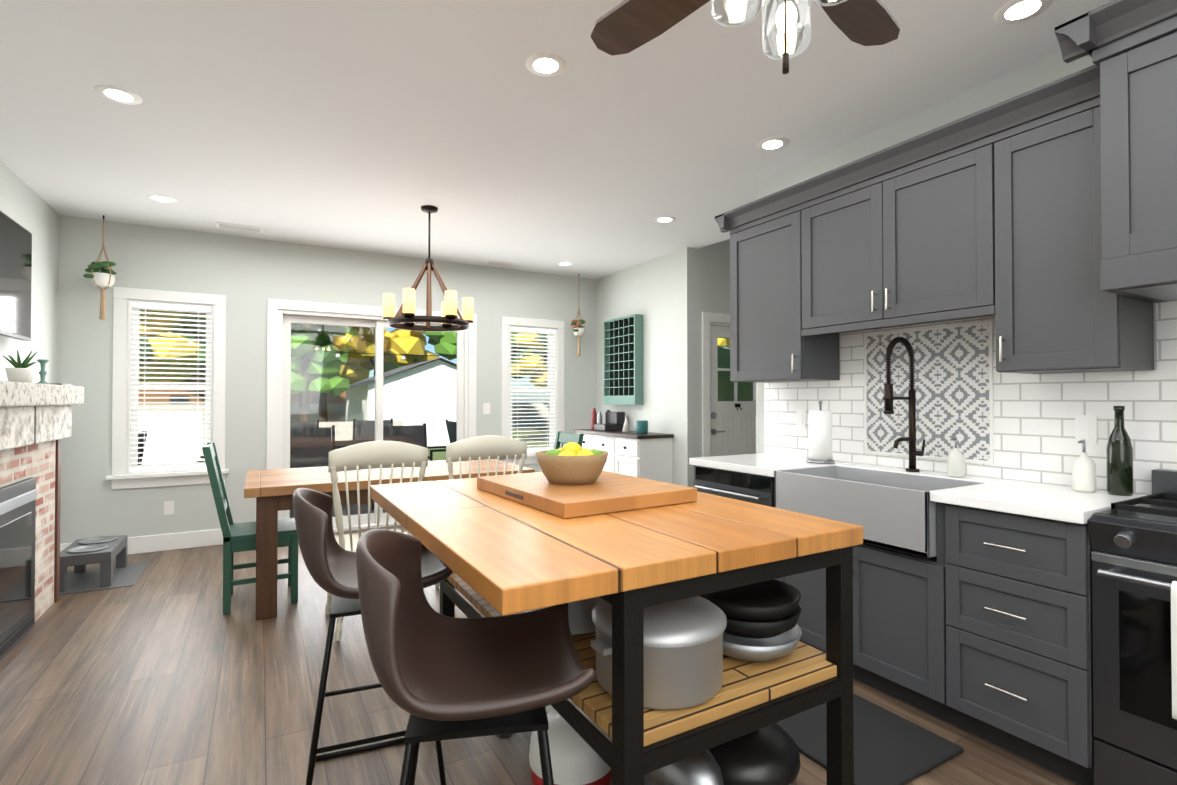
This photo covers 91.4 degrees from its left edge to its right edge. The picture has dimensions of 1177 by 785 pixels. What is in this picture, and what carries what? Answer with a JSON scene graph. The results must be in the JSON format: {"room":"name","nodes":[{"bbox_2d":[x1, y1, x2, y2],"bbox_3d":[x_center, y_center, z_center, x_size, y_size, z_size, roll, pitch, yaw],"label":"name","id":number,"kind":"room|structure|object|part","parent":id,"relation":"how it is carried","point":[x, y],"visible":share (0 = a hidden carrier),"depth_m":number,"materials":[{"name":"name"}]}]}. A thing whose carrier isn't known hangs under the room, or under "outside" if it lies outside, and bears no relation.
{"room":"kitchen","nodes":[
{"label":"kitchen","id":0,"kind":"room"},
{"bbox_2d":[0,161,59,382],"bbox_3d":[-2.182,-0.078,0.884,0.140,2.740,8.600,0,-1,-30],"label":"wall","id":1,"kind":"structure","parent":0,"point":[25,206],"depth_m":4.12,"materials":[{"name":"grey paint"}]},
{"bbox_2d":[0,211,31,340],"bbox_3d":[-3.327,-0.685,3.139,0.103,0.695,1.240,0,-1,-30],"label":"wall-mounted tv","id":2,"kind":"object","parent":1,"relation":"attached to","point":[15,273],"visible":1,"depth_m":3.45,"materials":[{"name":"black glass"}]},
{"bbox_2d":[292,349,350,357],"bbox_3d":[-3.774,-0.549,8.130,0.745,0.100,0.059,0,-1,-20],"label":"string lights","id":3,"kind":"object","parent":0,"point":[337,356],"depth_m":8.15,"materials":[{"name":"black"}]},
{"bbox_2d":[58,215,595,543],"bbox_3d":[-2.084,-0.022,5.814,5.210,2.740,0.140,0,-1,-30],"label":"wall","id":4,"kind":"structure","parent":0,"point":[248,277],"depth_m":5.12,"materials":[{"name":"grey paint"}]},
{"bbox_2d":[60,529,222,554],"bbox_3d":[-3.560,1.267,4.865,1.440,0.140,0.015,0,-1,-30],"label":"baseboard","id":5,"kind":"structure","parent":4,"relation":"attached to","point":[166,542],"depth_m":4.87,"materials":[{"name":"white paint"}]},
{"bbox_2d":[106,287,228,488],"bbox_3d":[-3.574,-0.035,4.924,0.840,1.655,0.205,0,-1,-30],"label":"window","id":6,"kind":"structure","parent":4,"relation":"in","point":[170,391],"depth_m":4.85,"materials":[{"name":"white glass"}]},
{"bbox_2d":[130,302,210,471],"bbox_3d":[-3.565,-0.047,4.909,0.550,1.406,0.050,0,-1,-30],"label":"window blinds","id":7,"kind":"object","parent":6,"relation":"attached to","point":[169,306],"visible":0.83,"depth_m":4.90,"materials":[{"name":"white plastic"}]},
{"bbox_2d":[164,501,173,514],"bbox_3d":[-3.562,0.980,4.872,0.070,0.115,0.006,0,-1,-30],"label":"outlet","id":8,"kind":"object","parent":4,"relation":"attached to","point":[168,507],"visible":1,"depth_m":4.87,"materials":[{"name":"white plastic"}]},
{"bbox_2d":[266,299,476,531],"bbox_3d":[-2.110,0.248,5.785,1.980,2.200,0.160,0,-1,-30],"label":"door frame","id":9,"kind":"structure","parent":4,"relation":"attached to","point":[279,321],"depth_m":5.57,"materials":[{"name":"white paint"}]},
{"bbox_2d":[290,323,456,516],"bbox_3d":[-2.119,0.278,5.801,1.600,1.880,0.049,0,-1,-30],"label":"sliding glass door","id":10,"kind":"structure","parent":4,"relation":"in","point":[371,392],"depth_m":5.76,"materials":[{"name":"clear glass"}]},
{"bbox_2d":[483,403,489,413],"bbox_3d":[-1.115,0.173,6.282,0.080,0.120,0.006,0,-1,-30],"label":"light switch","id":11,"kind":"object","parent":4,"relation":"attached to","point":[486,408],"visible":1,"depth_m":6.28,"materials":[{"name":"white plastic"}]},
{"bbox_2d":[501,316,563,464],"bbox_3d":[-0.649,-0.016,6.598,0.840,1.655,0.205,0,-1,-30],"label":"window","id":12,"kind":"structure","parent":4,"relation":"in","point":[526,392],"depth_m":6.62,"materials":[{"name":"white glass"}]},
{"bbox_2d":[510,327,554,451],"bbox_3d":[-0.640,-0.028,6.583,0.550,1.406,0.050,0,-1,-30],"label":"window blinds","id":13,"kind":"object","parent":12,"relation":"attached to","point":[534,331],"visible":0.81,"depth_m":6.58,"materials":[{"name":"white plastic"}]},
{"bbox_2d":[413,355,456,355],"bbox_3d":[-2.317,-0.557,8.665,0.628,0.016,0.059,0,-1,-20],"label":"string lights","id":14,"kind":"object","parent":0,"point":[413,355],"depth_m":8.66,"materials":[{"name":"black"}]},
{"bbox_2d":[0,525,1080,784],"bbox_3d":[0.781,1.341,2.565,6.970,0.060,8.600,0,-1,-30],"label":"floor","id":15,"kind":"structure","parent":0,"point":[164,669],"depth_m":2.42,"materials":[{"name":"brown wood"}]},
{"bbox_2d":[0,381,83,660],"bbox_3d":[-2.959,0.631,2.759,0.378,1.365,2.140,0,-1,-30],"label":"fireplace","id":16,"kind":"object","parent":15,"relation":"on","point":[35,423],"visible":1,"depth_m":3.11,"materials":[{"name":"brick"}]},
{"bbox_2d":[3,350,36,382],"bbox_3d":[-3.234,-0.143,3.265,0.141,0.191,0.140,0,-1,-30],"label":"mantel plant","id":17,"kind":"object","parent":16,"relation":"on","point":[21,372],"visible":0.88,"depth_m":3.24,"materials":[{"name":"green plant"}]},
{"bbox_2d":[37,359,48,383],"bbox_3d":[-3.314,-0.122,3.486,0.060,0.155,0.058,0,-1,-30],"label":"candle holder","id":18,"kind":"object","parent":16,"relation":"on","point":[42,372],"visible":0.79,"depth_m":3.48,"materials":[{"name":"green paint"}]},
{"bbox_2d":[49,383,71,385],"bbox_3d":[-3.424,-0.050,3.595,0.240,0.012,0.220,0,-1,-30],"label":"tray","id":19,"kind":"object","parent":16,"relation":"on","point":[60,384],"visible":0.33,"depth_m":3.56,"materials":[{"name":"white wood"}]},
{"bbox_2d":[60,535,148,594],"bbox_3d":[-3.494,1.202,4.106,0.480,0.252,0.660,0,-1,-30],"label":"pet feeder","id":20,"kind":"object","parent":15,"relation":"on","point":[79,555],"visible":0.92,"depth_m":3.99,"materials":[{"name":"grey plastic"}]},
{"bbox_2d":[202,442,297,614],"bbox_3d":[-2.143,0.824,3.674,0.529,1.000,0.420,0,-1,-30],"label":"chair","id":21,"kind":"object","parent":15,"relation":"on","point":[239,537],"visible":0.96,"depth_m":3.56,"materials":[{"name":"green paint"}]},
{"bbox_2d":[293,488,452,784],"bbox_3d":[-0.722,0.808,1.919,0.480,0.992,0.447,0,-1,-22],"label":"bar stool","id":22,"kind":"object","parent":15,"relation":"on","point":[329,561],"visible":0.75,"depth_m":1.77,"materials":[{"name":"brown leather"}]},
{"bbox_3d":[-0.721,0.481,1.924,0.499,0.351,0.464,0,-1,-22],"label":"seat","id":23,"kind":"part","parent":22,"relation":"part of","materials":[{"name":"brown leather"}]},
{"bbox_2d":[325,441,427,640],"bbox_3d":[-1.243,0.792,3.300,0.510,1.062,0.559,0,-1,-30],"label":"chair","id":24,"kind":"object","parent":15,"relation":"on","point":[369,456],"visible":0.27,"depth_m":3.07,"materials":[{"name":"beige paint"}]},
{"bbox_2d":[244,459,534,619],"bbox_3d":[-1.403,0.941,4.101,1.800,0.775,0.950,0,-1,-30],"label":"dining table","id":25,"kind":"object","parent":15,"relation":"on","point":[272,491],"visible":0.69,"depth_m":3.50,"materials":[{"name":"brown wood"}]},
{"bbox_2d":[356,529,594,784],"bbox_3d":[-0.256,0.800,1.268,0.480,0.992,0.447,0,-1,-10],"label":"bar stool","id":26,"kind":"object","parent":15,"relation":"on","point":[441,676],"visible":1,"depth_m":1.21,"materials":[{"name":"brown leather"}]},
{"bbox_2d":[435,435,526,590],"bbox_3d":[-0.727,0.797,3.757,0.510,1.062,0.559,0,-1,-26],"label":"chair","id":27,"kind":"object","parent":15,"relation":"on","point":[480,448],"visible":0.23,"depth_m":3.51,"materials":[{"name":"beige paint"}]},
{"bbox_2d":[554,431,583,448],"bbox_3d":[-0.369,0.836,4.700,0.529,1.000,0.420,0,-1,-30],"label":"chair","id":28,"kind":"object","parent":15,"relation":"on","point":[562,438],"visible":0.15,"depth_m":4.84,"materials":[{"name":"green paint"}]},
{"bbox_2d":[529,707,611,784],"bbox_3d":[-0.056,1.202,1.926,0.286,0.205,0.286,0,-1,-30],"label":"carrier","id":29,"kind":"object","parent":15,"relation":"on","point":[576,759],"visible":0.6,"depth_m":1.82,"materials":[{"name":"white plastic"}]},
{"bbox_2d":[573,429,673,483],"bbox_3d":[0.334,0.884,6.093,0.440,0.935,1.280,0,-1,-30],"label":"sideboard","id":30,"kind":"object","parent":15,"relation":"on","point":[649,455],"visible":0.35,"depth_m":5.62,"materials":[{"name":"white wood"}]},
{"bbox_2d":[591,408,598,429],"bbox_3d":[0.062,0.299,6.474,0.064,0.240,0.062,0,-1,-30],"label":"bottle","id":31,"kind":"object","parent":30,"relation":"on","point":[596,418],"depth_m":6.46,"materials":[{"name":"red"}]},
{"bbox_2d":[599,412,601,423],"bbox_3d":[0.127,0.320,6.581,0.064,0.200,0.062,0,-1,-30],"label":"bottle","id":32,"kind":"object","parent":30,"relation":"on","point":[600,415],"depth_m":6.55,"materials":[{"name":"silver metal"}]},
{"bbox_2d":[594,412,624,430],"bbox_3d":[0.230,0.318,6.340,0.260,0.200,0.240,0,-1,-30],"label":"coffee machine","id":33,"kind":"object","parent":30,"relation":"on","point":[614,421],"visible":0.94,"depth_m":6.27,"materials":[{"name":"black plastic"}]},
{"bbox_2d":[622,417,629,431],"bbox_3d":[0.393,0.329,5.996,0.090,0.170,0.090,0,-1,-30],"label":"cone","id":34,"kind":"object","parent":30,"relation":"on","point":[626,427],"visible":0.92,"depth_m":5.97,"materials":[{"name":"white ceramic"}]},
{"bbox_2d":[635,420,647,433],"bbox_3d":[0.532,0.346,5.752,0.130,0.130,0.130,0,-1,-30],"label":"canister","id":35,"kind":"object","parent":30,"relation":"on","point":[641,426],"visible":1,"depth_m":5.70,"materials":[{"name":"teal ceramic"}]},
{"bbox_2d":[434,494,853,784],"bbox_3d":[0.048,0.862,2.000,0.750,0.886,1.420,0,-1,-30],"label":"kitchen island","id":36,"kind":"object","parent":15,"relation":"on","point":[497,555],"depth_m":1.37,"materials":[{"name":"brown wood"}]},
{"bbox_2d":[526,597,602,634],"bbox_3d":[-0.054,0.635,1.910,0.320,0.215,0.320,0,-1,-30],"label":"galvanized bucket","id":37,"kind":"object","parent":36,"relation":"on","point":[580,617],"visible":0.08,"depth_m":1.77,"materials":[{"name":"grey metal"}]},
{"bbox_2d":[434,478,721,593],"bbox_3d":[-0.179,0.393,1.876,0.260,0.050,1.460,0,-1,-30],"label":"island countertop","id":38,"kind":"structure","parent":36,"relation":"on","point":[626,556],"depth_m":1.38,"materials":[{"name":"brown wood"}]},
{"bbox_2d":[446,572,836,746],"bbox_3d":[0.048,0.760,2.001,0.726,0.030,1.396,0,-1,-30],"label":"shelf","id":39,"kind":"object","parent":36,"relation":"attached to","point":[748,690],"depth_m":1.42,"materials":[{"name":"brown wood"}]},
{"bbox_3d":[0.048,0.862,2.000,0.750,0.885,1.420,0,-1,-30],"label":"frame","id":40,"kind":"part","parent":36,"relation":"part of","materials":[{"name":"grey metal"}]},
{"bbox_2d":[591,596,726,709],"bbox_3d":[0.180,0.623,1.480,0.368,0.230,0.344,0,-1,-30],"label":"stock pot","id":41,"kind":"object","parent":36,"relation":"on","point":[683,653],"visible":0.56,"depth_m":1.34,"materials":[{"name":"silver metal"}]},
{"bbox_2d":[699,579,801,661],"bbox_3d":[0.413,0.656,1.746,0.296,0.168,0.488,0,-1,-30],"label":"bowls","id":42,"kind":"object","parent":36,"relation":"on","point":[762,620],"visible":0.71,"depth_m":1.56,"materials":[{"name":"grey ceramic"}]},
{"bbox_2d":[646,491,862,557],"bbox_3d":[0.277,0.396,2.137,0.260,0.050,1.460,0,-1,-30],"label":"island countertop","id":43,"kind":"structure","parent":36,"relation":"on","point":[810,535],"depth_m":1.59,"materials":[{"name":"brown wood"}]},
{"bbox_2d":[477,471,696,518],"bbox_3d":[-0.033,0.347,2.075,0.522,0.045,0.670,0,-1,-33],"label":"cutting board","id":44,"kind":"object","parent":43,"relation":"on","point":[608,492],"visible":0.88,"depth_m":1.88,"materials":[{"name":"brown wood"}]},
{"bbox_2d":[536,442,607,484],"bbox_3d":[-0.060,0.252,2.084,0.264,0.142,0.264,0,-1,-30],"label":"fruit basket","id":45,"kind":"object","parent":44,"relation":"on","point":[571,463],"visible":1,"depth_m":2.00,"materials":[{"name":"beige wood"}]},
{"bbox_2d":[644,749,723,784],"bbox_3d":[0.228,1.094,1.512,0.226,0.411,0.343,0,-1,-30],"label":"pot","id":46,"kind":"object","parent":15,"relation":"on","point":[702,768],"visible":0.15,"depth_m":1.41,"materials":[{"name":"silver metal"}]},
{"bbox_2d":[709,723,800,784],"bbox_3d":[0.452,1.134,1.685,0.326,0.335,0.330,0,-1,-30],"label":"bowl","id":47,"kind":"object","parent":15,"relation":"on","point":[768,755],"visible":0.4,"depth_m":1.58,"materials":[{"name":"black metal"}]},
{"bbox_2d":[693,465,840,512],"bbox_3d":[1.065,0.878,3.329,0.606,0.882,0.684,0,-1,-30],"label":"base cabinet","id":48,"kind":"object","parent":15,"relation":"on","point":[796,492],"depth_m":2.95,"materials":[{"name":"grey"}]},
{"bbox_2d":[694,466,773,506],"bbox_3d":[1.033,0.879,3.336,0.655,0.882,0.594,0,-1,-30],"label":"dishwasher","id":49,"kind":"object","parent":48,"relation":"in","point":[756,487],"depth_m":3.15,"materials":[{"name":"black metal"}]},
{"bbox_2d":[689,453,856,476],"bbox_3d":[1.048,0.416,3.344,0.626,0.040,0.670,0,-1,-30],"label":"countertop","id":50,"kind":"structure","parent":48,"relation":"on","point":[760,464],"depth_m":3.23,"materials":[{"name":"white stone"}]},
{"bbox_2d":[806,401,834,463],"bbox_3d":[1.309,0.219,3.237,0.150,0.347,0.150,0,-1,-30],"label":"paper towel holder","id":51,"kind":"object","parent":50,"relation":"on","point":[820,438],"visible":1,"depth_m":3.18,"materials":[{"name":"white paper"}]},
{"bbox_2d":[776,544,948,721],"bbox_3d":[1.402,0.992,2.711,0.636,0.640,0.850,0,-1,-30],"label":"base cabinet","id":52,"kind":"object","parent":15,"relation":"on","point":[899,598],"depth_m":2.40,"materials":[{"name":"grey wood"}]},
{"bbox_2d":[776,693,963,784],"bbox_3d":[0.890,1.299,2.385,0.520,0.018,1.000,0,-1,-30],"label":"kitchen mat","id":53,"kind":"object","parent":15,"relation":"on","point":[890,748],"visible":0.35,"depth_m":2.10,"materials":[{"name":"black rubber"}]},
{"bbox_2d":[921,497,1094,784],"bbox_3d":[1.721,0.865,2.189,0.601,0.884,0.504,0,-1,-30],"label":"base cabinet","id":54,"kind":"object","parent":15,"relation":"on","point":[972,604],"depth_m":1.99,"materials":[{"name":"grey wood"}]},
{"bbox_2d":[803,509,932,560],"bbox_3d":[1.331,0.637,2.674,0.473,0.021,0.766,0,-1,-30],"label":"sink","id":55,"kind":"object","parent":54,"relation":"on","point":[899,536],"depth_m":2.38,"materials":[{"name":"grey metal"}]},
{"bbox_2d":[883,337,925,471],"bbox_3d":[1.529,0.058,2.768,0.245,0.658,0.106,0,-1,-30],"label":"faucet","id":56,"kind":"object","parent":55,"relation":"on","point":[888,398],"visible":1,"depth_m":2.81,"materials":[{"name":"brown metal"}]},
{"bbox_2d":[929,481,1146,524],"bbox_3d":[1.716,0.402,2.177,0.626,0.040,0.480,0,-1,-30],"label":"countertop","id":57,"kind":"structure","parent":54,"relation":"on","point":[1046,502],"depth_m":2.08,"materials":[{"name":"white stone"}]},
{"bbox_2d":[1072,439,1096,491],"bbox_3d":[1.913,0.281,2.216,0.077,0.200,0.072,0,-1,-30],"label":"soap pump","id":58,"kind":"object","parent":57,"relation":"on","point":[1084,477],"visible":1,"depth_m":2.20,"materials":[{"name":"white ceramic"}]},
{"bbox_2d":[1106,406,1133,495],"bbox_3d":[1.982,0.215,2.141,0.074,0.330,0.073,0,-1,-30],"label":"oil bottle","id":59,"kind":"object","parent":57,"relation":"on","point":[1119,455],"visible":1,"depth_m":2.12,"materials":[{"name":"green glass"}]},
{"bbox_2d":[1087,469,1176,784],"bbox_3d":[2.009,0.788,1.626,0.652,1.025,0.752,0,-1,-30],"label":"range","id":60,"kind":"object","parent":15,"relation":"on","point":[1134,556],"visible":1,"depth_m":1.74,"materials":[{"name":"black metal"}]},
{"bbox_2d":[1171,581,1176,719],"bbox_3d":[1.714,0.720,1.504,0.042,0.379,0.260,0,-1,-30],"label":"towel","id":61,"kind":"object","parent":60,"relation":"hanging from","point":[1174,640],"visible":1,"depth_m":1.60,"materials":[{"name":"white fabric"}]},
{"bbox_2d":[0,0,1112,278],"bbox_3d":[0.781,-1.787,2.600,6.970,0.717,8.600,0,-1,-30],"label":"ceiling","id":62,"kind":"structure","parent":0,"point":[372,126],"depth_m":2.91,"materials":[{"name":"grey paint"}]},
{"bbox_2d":[83,215,115,319],"bbox_3d":[-3.855,-0.993,4.531,0.195,0.827,0.195,0,-1,-30],"label":"hanging planter","id":63,"kind":"object","parent":62,"relation":"hanging from","point":[104,277],"visible":1,"depth_m":4.53,"materials":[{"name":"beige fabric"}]},
{"bbox_2d":[94,85,141,104],"bbox_3d":[-2.251,-1.424,2.750,0.179,0.004,0.179,0,-1,-36],"label":"recessed light","id":64,"kind":"object","parent":62,"relation":"in","point":[114,93],"depth_m":2.74,"materials":[{"name":"white paint"}]},
{"bbox_2d":[147,194,176,202],"bbox_3d":[-3.102,-1.408,4.175,0.179,0.004,0.179,1,-1,-39],"label":"recessed light","id":65,"kind":"object","parent":62,"relation":"in","point":[160,198],"depth_m":4.16,"materials":[{"name":"white paint"}]},
{"bbox_2d":[216,222,262,232],"bbox_3d":[-2.957,-1.397,4.869,0.340,0.010,0.140,0,-1,-30],"label":"ceiling vent","id":66,"kind":"object","parent":62,"relation":"in","point":[238,227],"depth_m":4.85,"materials":[{"name":"white metal"}]},
{"bbox_2d":[383,205,473,331],"bbox_3d":[-1.214,-0.953,4.375,0.652,0.910,0.640,0,-1,-30],"label":"chandelier","id":67,"kind":"object","parent":62,"relation":"hanging from","point":[447,318],"visible":1,"depth_m":4.27,"materials":[{"name":"brown metal"}]},
{"bbox_2d":[483,260,517,266],"bbox_3d":[-0.948,-1.382,6.169,0.340,0.010,0.140,0,-1,-30],"label":"ceiling vent","id":68,"kind":"object","parent":62,"relation":"in","point":[488,261],"depth_m":6.14,"materials":[{"name":"white metal"}]},
{"bbox_2d":[525,53,566,76],"bbox_3d":[-0.185,-1.427,2.504,0.179,0.004,0.179,1,-1,-39],"label":"recessed light","id":69,"kind":"object","parent":62,"relation":"in","point":[541,64],"depth_m":2.49,"materials":[{"name":"white paint"}]},
{"bbox_2d":[557,262,572,265],"bbox_3d":[-0.254,-1.385,6.186,0.179,0.004,0.179,0,-1,-36],"label":"recessed light","id":70,"kind":"object","parent":62,"relation":"in","point":[559,263],"depth_m":6.16,"materials":[{"name":"white paint"}]},
{"bbox_2d":[571,273,584,356],"bbox_3d":[-0.117,-0.900,6.638,0.180,0.964,0.176,0,-1,-30],"label":"hanging planter","id":71,"kind":"object","parent":62,"relation":"hanging from","point":[578,330],"visible":1,"depth_m":6.63,"materials":[{"name":"white ceramic"}]},
{"bbox_2d":[654,216,675,222],"bbox_3d":[0.620,-1.403,4.659,0.179,0.004,0.179,1,-1,-39],"label":"recessed light","id":72,"kind":"object","parent":62,"relation":"in","point":[662,219],"depth_m":4.65,"materials":[{"name":"white paint"}]},
{"bbox_2d":[590,0,899,73],"bbox_3d":[0.427,-1.069,1.248,0.861,0.750,0.861,0,-1,1],"label":"ceiling fan","id":73,"kind":"object","parent":62,"relation":"hanging from","point":[625,26],"visible":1,"depth_m":1.52,"materials":[{"name":"brown wood"}]},
{"bbox_3d":[0.428,-1.069,1.228,0.271,0.750,0.265,0,-1,-30],"label":"motor","id":74,"kind":"part","parent":73,"relation":"part of","materials":[{"name":"brown metal"}]},
{"bbox_2d":[756,137,788,150],"bbox_3d":[1.052,-1.418,3.281,0.179,0.004,0.179,1,-1,-39],"label":"recessed light","id":75,"kind":"object","parent":62,"relation":"in","point":[773,143],"depth_m":3.28,"materials":[{"name":"white paint"}]},
{"bbox_2d":[993,0,1052,24],"bbox_3d":[1.622,-1.431,2.144,0.179,0.004,0.179,0,-1,21],"label":"recessed light","id":76,"kind":"object","parent":62,"relation":"in","point":[1004,14],"depth_m":2.15,"materials":[{"name":"white paint"}]},
{"bbox_2d":[596,247,698,486],"bbox_3d":[0.543,-0.016,6.327,0.140,2.740,1.860,0,-1,-30],"label":"wall","id":77,"kind":"structure","parent":0,"point":[660,294],"depth_m":5.78,"materials":[{"name":"grey paint"}]},
{"bbox_2d":[603,314,642,404],"bbox_3d":[0.378,-0.346,6.363,0.110,0.960,0.640,0,-1,-30],"label":"cubby shelf","id":78,"kind":"object","parent":77,"relation":"attached to","point":[622,360],"visible":1,"depth_m":6.27,"materials":[{"name":"green paint"}]},
{"bbox_2d":[698,239,729,456],"bbox_3d":[1.734,-0.360,6.022,1.620,3.420,0.140,0,-1,-30],"label":"wall","id":79,"kind":"structure","parent":0,"point":[713,278],"depth_m":5.65,"materials":[{"name":"grey paint"}]},
{"bbox_2d":[702,312,753,456],"bbox_3d":[1.500,0.284,5.870,0.990,2.130,0.160,0,-1,-30],"label":"door frame","id":80,"kind":"structure","parent":79,"relation":"attached to","point":[710,318],"depth_m":5.58,"materials":[{"name":"white paint"}]},
{"bbox_2d":[710,325,755,456],"bbox_3d":[1.519,0.337,5.837,0.766,2.013,0.098,0,-1,-30],"label":"door leaf","id":81,"kind":"structure","parent":79,"relation":"in","point":[732,427],"depth_m":5.78,"materials":[{"name":"white wood"}]},
{"bbox_2d":[773,465,836,507],"bbox_3d":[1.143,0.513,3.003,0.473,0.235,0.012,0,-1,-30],"label":"sink","id":82,"kind":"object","parent":0,"relation":"attached to","point":[812,468],"depth_m":2.95,"materials":[{"name":"grey metal"}]},
{"bbox_2d":[837,465,980,524],"bbox_3d":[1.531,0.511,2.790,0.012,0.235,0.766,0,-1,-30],"label":"sink","id":83,"kind":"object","parent":0,"relation":"attached to","point":[875,492],"depth_m":2.50,"materials":[{"name":"grey metal"}]},
{"bbox_2d":[947,437,964,476],"bbox_3d":[1.685,0.295,2.633,0.075,0.180,0.068,0,-1,-30],"label":"soap pump","id":84,"kind":"object","parent":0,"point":[955,462],"visible":1,"depth_m":2.61,"materials":[{"name":"white ceramic"}]},
{"bbox_2d":[755,50,1176,494],"bbox_3d":[2.454,-0.069,1.683,0.140,2.740,5.100,0,-1,-30],"label":"wall","id":85,"kind":"structure","parent":0,"point":[1037,73],"depth_m":2.88,"materials":[{"name":"grey paint"}]},
{"bbox_2d":[727,196,844,382],"bbox_3d":[1.181,-0.550,3.429,0.321,0.960,0.614,0,-1,-30],"label":"upper cabinet","id":86,"kind":"object","parent":85,"relation":"attached to","point":[772,339],"depth_m":3.30,"materials":[{"name":"grey wood"}]},
{"bbox_2d":[811,128,994,331],"bbox_3d":[1.538,-0.692,2.807,0.321,0.690,0.950,0,-1,-30],"label":"upper cabinet","id":87,"kind":"object","parent":85,"relation":"attached to","point":[912,242],"depth_m":2.62,"materials":[{"name":"grey wood"}]},
{"bbox_2d":[764,301,1176,493],"bbox_3d":[2.046,0.015,2.238,0.013,0.733,3.570,0,-1,-30],"label":"tile backsplash","id":88,"kind":"structure","parent":85,"relation":"attached to","point":[1012,426],"depth_m":2.66,"materials":[{"name":"white tile"}]},
{"bbox_2d":[971,96,1158,373],"bbox_3d":[1.854,-0.563,2.254,0.321,0.960,0.449,0,-1,-30],"label":"upper cabinet","id":89,"kind":"object","parent":85,"relation":"attached to","point":[1040,222],"depth_m":2.15,"materials":[{"name":"grey wood"}]},
{"bbox_2d":[1091,8,1176,299],"bbox_3d":[2.087,-0.749,1.688,0.481,0.780,0.760,0,-1,-30],"label":"upper cabinet","id":90,"kind":"object","parent":85,"relation":"attached to","point":[1134,72],"depth_m":1.83,"materials":[{"name":"grey wood"}]},
{"label":"outside","id":91,"kind":"structure","parent":0,"visible":0},
{"bbox_2d":[428,427,548,460],"bbox_3d":[-31.453,2.726,54.589,160.000,0.050,113.730,0,-1,-30],"label":"ground","id":92,"kind":"structure","parent":91,"point":[532,441],"depth_m":30.25,"materials":[{"name":"green"}]},
{"bbox_2d":[138,336,345,403],"bbox_3d":[-25.233,-1.456,40.756,8.800,8.000,14.800,0,-1,32],"label":"building","id":93,"kind":"structure","parent":92,"relation":"on","point":[331,397],"depth_m":35.02,"materials":[{"name":"brown"}]},
{"bbox_2d":[290,503,386,517],"bbox_3d":[-2.435,1.792,7.946,9.000,0.760,3.935,0,-1,-30],"label":"deck","id":94,"kind":"object","parent":92,"relation":"on","point":[345,511],"depth_m":6.80,"materials":[{"name":"brown wood"}]},
{"bbox_2d":[138,418,455,516],"bbox_3d":[-3.385,0.884,6.976,4.037,1.031,2.707,0,-1,-30],"label":"patio furniture","id":95,"kind":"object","parent":94,"relation":"on","point":[325,448],"depth_m":6.61,"materials":[{"name":"black"}]},
{"bbox_2d":[138,403,548,464],"bbox_3d":[-13.521,1.446,23.287,80.000,1.800,22.100,0,-1,-30],"label":"fence","id":96,"kind":"object","parent":92,"relation":"on","point":[338,421],"depth_m":13.21,"materials":[{"name":"white wood"}]},
{"bbox_2d":[346,358,455,445],"bbox_3d":[-8.254,0.469,27.985,6.500,3.860,7.700,0,-1,-30],"label":"neighboring house","id":97,"kind":"structure","parent":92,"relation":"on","point":[434,372],"depth_m":24.74,"materials":[{"name":"white"}]},
{"bbox_2d":[139,309,752,421],"bbox_3d":[-9.897,-3.984,22.579,51.340,12.643,39.383,0,-1,-30],"label":"trees","id":98,"kind":"object","parent":92,"relation":"on","point":[320,361],"depth_m":22.05,"materials":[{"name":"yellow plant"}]}
]}

